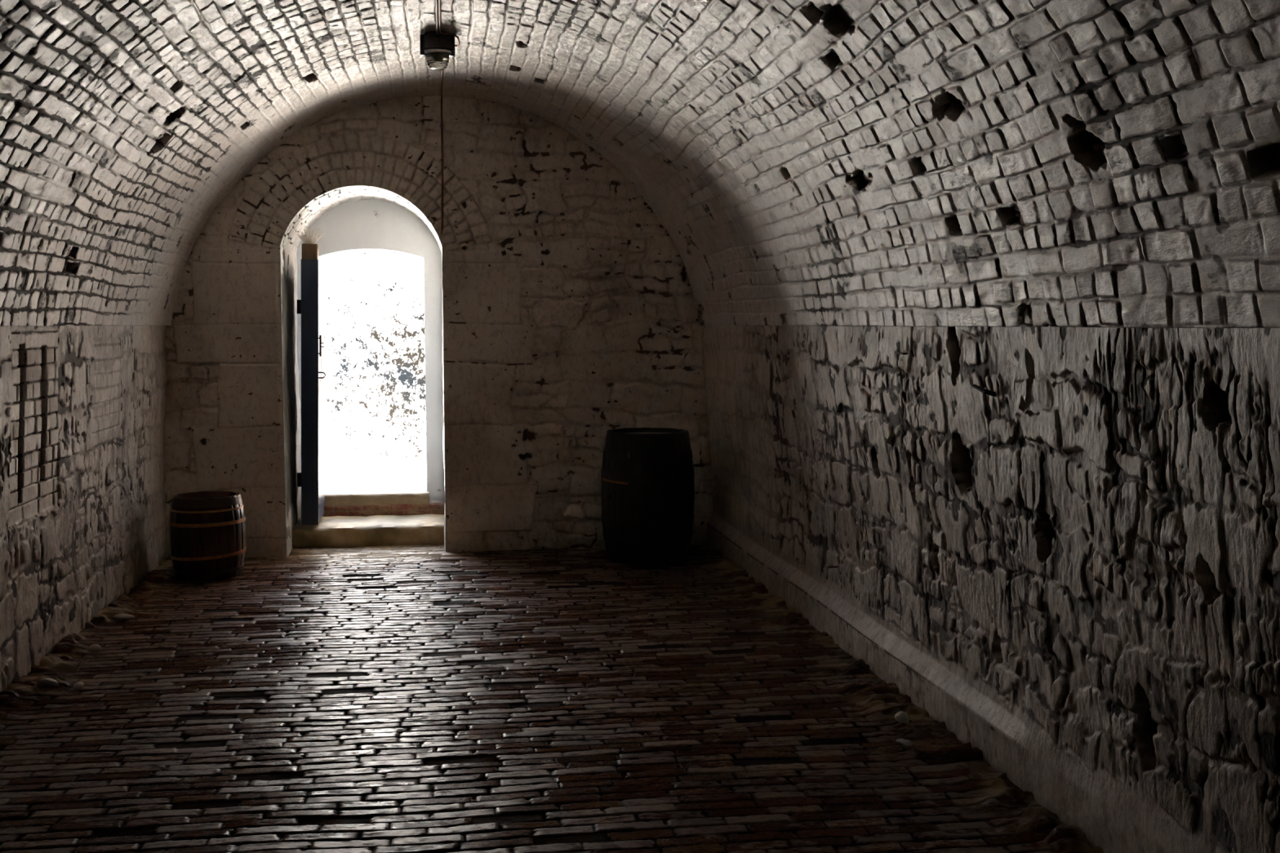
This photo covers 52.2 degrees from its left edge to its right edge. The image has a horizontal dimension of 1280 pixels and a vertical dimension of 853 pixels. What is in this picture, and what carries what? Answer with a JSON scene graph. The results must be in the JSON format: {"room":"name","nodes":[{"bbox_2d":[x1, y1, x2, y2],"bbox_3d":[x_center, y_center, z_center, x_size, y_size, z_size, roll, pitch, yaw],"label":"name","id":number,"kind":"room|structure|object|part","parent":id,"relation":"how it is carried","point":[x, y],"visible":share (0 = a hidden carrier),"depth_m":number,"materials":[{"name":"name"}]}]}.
{"room":"vaulted cellar","nodes":[
{"label":"vaulted cellar","id":0,"kind":"room"},
{"bbox_2d":[0,324,167,692],"bbox_3d":[-2.434,0.505,3.591,0.107,1.690,10.727,-1,5,-9],"label":"wall","id":1,"kind":"structure","parent":0,"point":[83,521],"depth_m":6.66,"materials":[{"name":"beige brick"}]},
{"bbox_2d":[296,198,444,502],"bbox_3d":[-1.528,-1.371,10.089,12.000,4.450,0.160,-1,5,-9],"label":"wall","id":2,"kind":"structure","parent":0,"point":[371,224],"depth_m":9.97,"materials":[{"name":"white paint"}]},
{"bbox_2d":[297,243,325,524],"bbox_3d":[-2.388,-0.316,9.599,0.207,2.005,0.615,0,4,-9],"label":"door","id":3,"kind":"structure","parent":2,"relation":"in","point":[311,304],"depth_m":9.32,"materials":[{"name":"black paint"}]},
{"bbox_3d":[-2.321,-1.068,9.517,0.006,0.140,0.480,0,4,-9],"label":"cross rail","id":4,"kind":"part","parent":3,"relation":"part of","materials":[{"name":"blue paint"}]},
{"bbox_3d":[-2.336,-0.271,9.577,0.006,0.140,0.480,0,4,-9],"label":"cross rail","id":5,"kind":"part","parent":3,"relation":"part of","materials":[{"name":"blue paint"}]},
{"bbox_3d":[-2.350,0.507,9.636,0.006,0.140,0.480,0,4,-9],"label":"cross rail","id":6,"kind":"part","parent":3,"relation":"part of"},
{"bbox_2d":[292,514,444,548],"bbox_3d":[-2.006,0.779,9.778,1.127,0.172,0.666,-1,5,-9],"label":"step","id":7,"kind":"structure","parent":2,"relation":"attached to","point":[353,531],"depth_m":9.50,"materials":[{"name":"stone"}]},
{"bbox_2d":[324,489,429,506],"bbox_3d":[-2.063,0.556,10.127,0.852,0.102,0.244,-1,5,-9],"label":"trim","id":8,"kind":"structure","parent":2,"relation":"attached to","point":[395,496],"depth_m":10.03,"materials":[{"name":"stone"}]},
{"bbox_2d":[322,502,444,516],"bbox_3d":[-2.021,0.644,10.053,1.022,0.098,0.099,-1,5,-9],"label":"step","id":9,"kind":"structure","parent":2,"relation":"attached to","point":[431,508],"depth_m":10.02,"materials":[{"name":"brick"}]},
{"bbox_2d":[164,95,712,557],"bbox_3d":[-1.370,-0.726,9.070,3.896,3.284,0.069,-1,5,-9],"label":"wall","id":10,"kind":"structure","parent":0,"point":[571,318],"depth_m":9.11,"materials":[{"name":"beige brick"}]},
{"bbox_2d":[280,185,445,556],"bbox_3d":[-1.980,-0.409,9.517,1.115,2.582,1.024,-1,5,-9],"label":"trim","id":11,"kind":"structure","parent":10,"relation":"attached to","point":[319,206],"depth_m":9.37,"materials":[{"name":"white paint"}]},
{"bbox_2d":[440,70,444,234],"bbox_3d":[-1.233,-1.731,8.123,0.030,0.944,1.731,-1,5,-9],"label":"cable","id":12,"kind":"object","parent":10,"relation":"attached to","point":[442,71],"visible":0.84,"depth_m":8.94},
{"bbox_2d":[0,543,1103,852],"bbox_3d":[-0.609,1.268,4.175,4.004,0.050,11.216,-1,5,-9],"label":"floor","id":13,"kind":"structure","parent":0,"point":[415,698],"depth_m":5.25,"materials":[{"name":"brick"}]},
{"bbox_2d":[35,677,58,687],"bbox_3d":[-2.615,1.133,5.763,0.096,0.046,0.063,-1,5,-13],"label":"lump","id":14,"kind":"object","parent":13,"relation":"on","point":[48,682],"visible":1,"depth_m":5.74,"materials":[{"name":"beige stone"}]},
{"bbox_2d":[73,681,84,690],"bbox_3d":[-2.464,1.137,5.735,0.037,0.034,0.071,0,5,1],"label":"flake","id":15,"kind":"object","parent":13,"relation":"on","point":[77,686],"visible":1,"depth_m":5.71,"materials":[{"name":"beige stone"}]},
{"bbox_2d":[88,644,101,651],"bbox_3d":[-2.669,1.085,6.399,0.067,0.036,0.046,1,5,14],"label":"flake","id":16,"kind":"object","parent":13,"relation":"on","point":[95,647],"visible":1,"depth_m":6.38,"materials":[{"name":"beige stone"}]},
{"bbox_2d":[113,613,134,621],"bbox_3d":[-2.788,1.032,7.064,0.109,0.038,0.076,-1,5,-11],"label":"flake","id":17,"kind":"object","parent":13,"relation":"on","point":[121,617],"visible":1,"depth_m":7.04,"materials":[{"name":"beige stone"}]},
{"bbox_2d":[168,490,246,581],"bbox_3d":[-2.753,0.691,8.322,0.480,0.516,0.480,-1,5,-9],"label":"barrel","id":18,"kind":"object","parent":13,"relation":"on","point":[207,529],"visible":1,"depth_m":8.14,"materials":[{"name":"brown wood"}]},
{"bbox_2d":[600,427,694,565],"bbox_3d":[0.052,0.465,8.905,0.657,0.876,0.657,-1,5,-9],"label":"barrel","id":19,"kind":"object","parent":13,"relation":"on","point":[647,490],"visible":1,"depth_m":8.65,"materials":[{"name":"wood"}]},
{"bbox_2d":[894,711,909,724],"bbox_3d":[1.051,1.169,5.239,0.068,0.054,0.052,2,5,26],"label":"lump","id":20,"kind":"object","parent":13,"relation":"on","point":[901,717],"visible":1,"depth_m":5.22,"materials":[{"name":"beige stone"}]},
{"bbox_2d":[895,738,912,746],"bbox_3d":[1.006,1.202,4.975,0.039,0.025,0.076,-3,5,-34],"label":"flake","id":21,"kind":"object","parent":13,"relation":"on","point":[908,743],"visible":1,"depth_m":4.95,"materials":[{"name":"grey stone"}]},
{"bbox_2d":[0,0,1279,328],"bbox_3d":[-0.575,-1.106,3.747,3.912,1.645,10.730,-1,5,-9],"label":"ceiling","id":22,"kind":"structure","parent":0,"point":[1082,163],"depth_m":5.19,"materials":[{"name":"brick"}]},
{"bbox_2d":[419,31,454,70],"bbox_3d":[-1.106,-2.047,7.138,0.176,0.193,0.176,3,6,37],"label":"lamp","id":23,"kind":"object","parent":22,"relation":"attached to","point":[437,49],"visible":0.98,"depth_m":7.08,"materials":[{"name":"metal"}]},
{"bbox_2d":[435,0,438,35],"bbox_3d":[-0.893,-2.010,5.722,0.011,0.019,2.660,-1,5,-9],"label":"conduit","id":24,"kind":"object","parent":22,"relation":"attached to","point":[437,7],"visible":1,"depth_m":6.66,"materials":[{"name":"grey metal"}]},
{"bbox_2d":[438,0,459,46],"bbox_3d":[-0.841,-2.005,5.809,0.113,0.047,2.815,-1,5,-9],"label":"cable","id":25,"kind":"object","parent":22,"relation":"attached to","point":[439,1],"visible":0.97,"depth_m":6.94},
{"bbox_2d":[702,305,1279,852],"bbox_3d":[1.349,0.460,4.165,0.237,1.690,10.740,-1,5,-9],"label":"wall","id":26,"kind":"structure","parent":0,"point":[1073,570],"depth_m":4.20,"materials":[{"name":"beige stone"}]},
{"bbox_2d":[826,565,838,578],"bbox_3d":[0.985,0.740,6.626,0.084,0.065,0.010,-1,5,-9],"label":"iron staple","id":27,"kind":"object","parent":26,"relation":"attached to","point":[836,566],"visible":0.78,"depth_m":6.62,"materials":[{"name":"black metal"}]},
{"bbox_2d":[895,351,907,355],"bbox_3d":[1.104,-0.299,5.294,0.120,0.014,0.066,-1,5,-9],"label":"nail","id":28,"kind":"object","parent":26,"relation":"attached to","point":[896,352],"visible":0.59,"depth_m":5.26,"materials":[{"name":"black metal"}]},
{"bbox_2d":[973,384,995,396],"bbox_3d":[1.236,-0.124,4.530,0.151,0.044,0.063,-1,5,-9],"label":"iron bracket","id":29,"kind":"object","parent":26,"relation":"attached to","point":[981,389],"visible":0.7,"depth_m":4.50,"materials":[{"name":"black metal"}]},
{"label":"outside","id":30,"kind":"structure","parent":0,"visible":0},
{"bbox_2d":[320,249,426,461],"bbox_3d":[-1.981,-1.109,13.130,12.000,3.250,0.250,-1,5,-9],"label":"wall","id":31,"kind":"structure","parent":30,"point":[375,348],"depth_m":12.94,"materials":[{"name":"white paint"}]},
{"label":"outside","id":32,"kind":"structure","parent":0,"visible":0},
{"bbox_2d":[324,459,426,491],"bbox_3d":[-1.751,0.536,11.727,12.000,0.190,2.840,-1,5,-9],"label":"ground","id":33,"kind":"structure","parent":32,"point":[363,475],"depth_m":11.68,"materials":[{"name":"white"}]}
]}

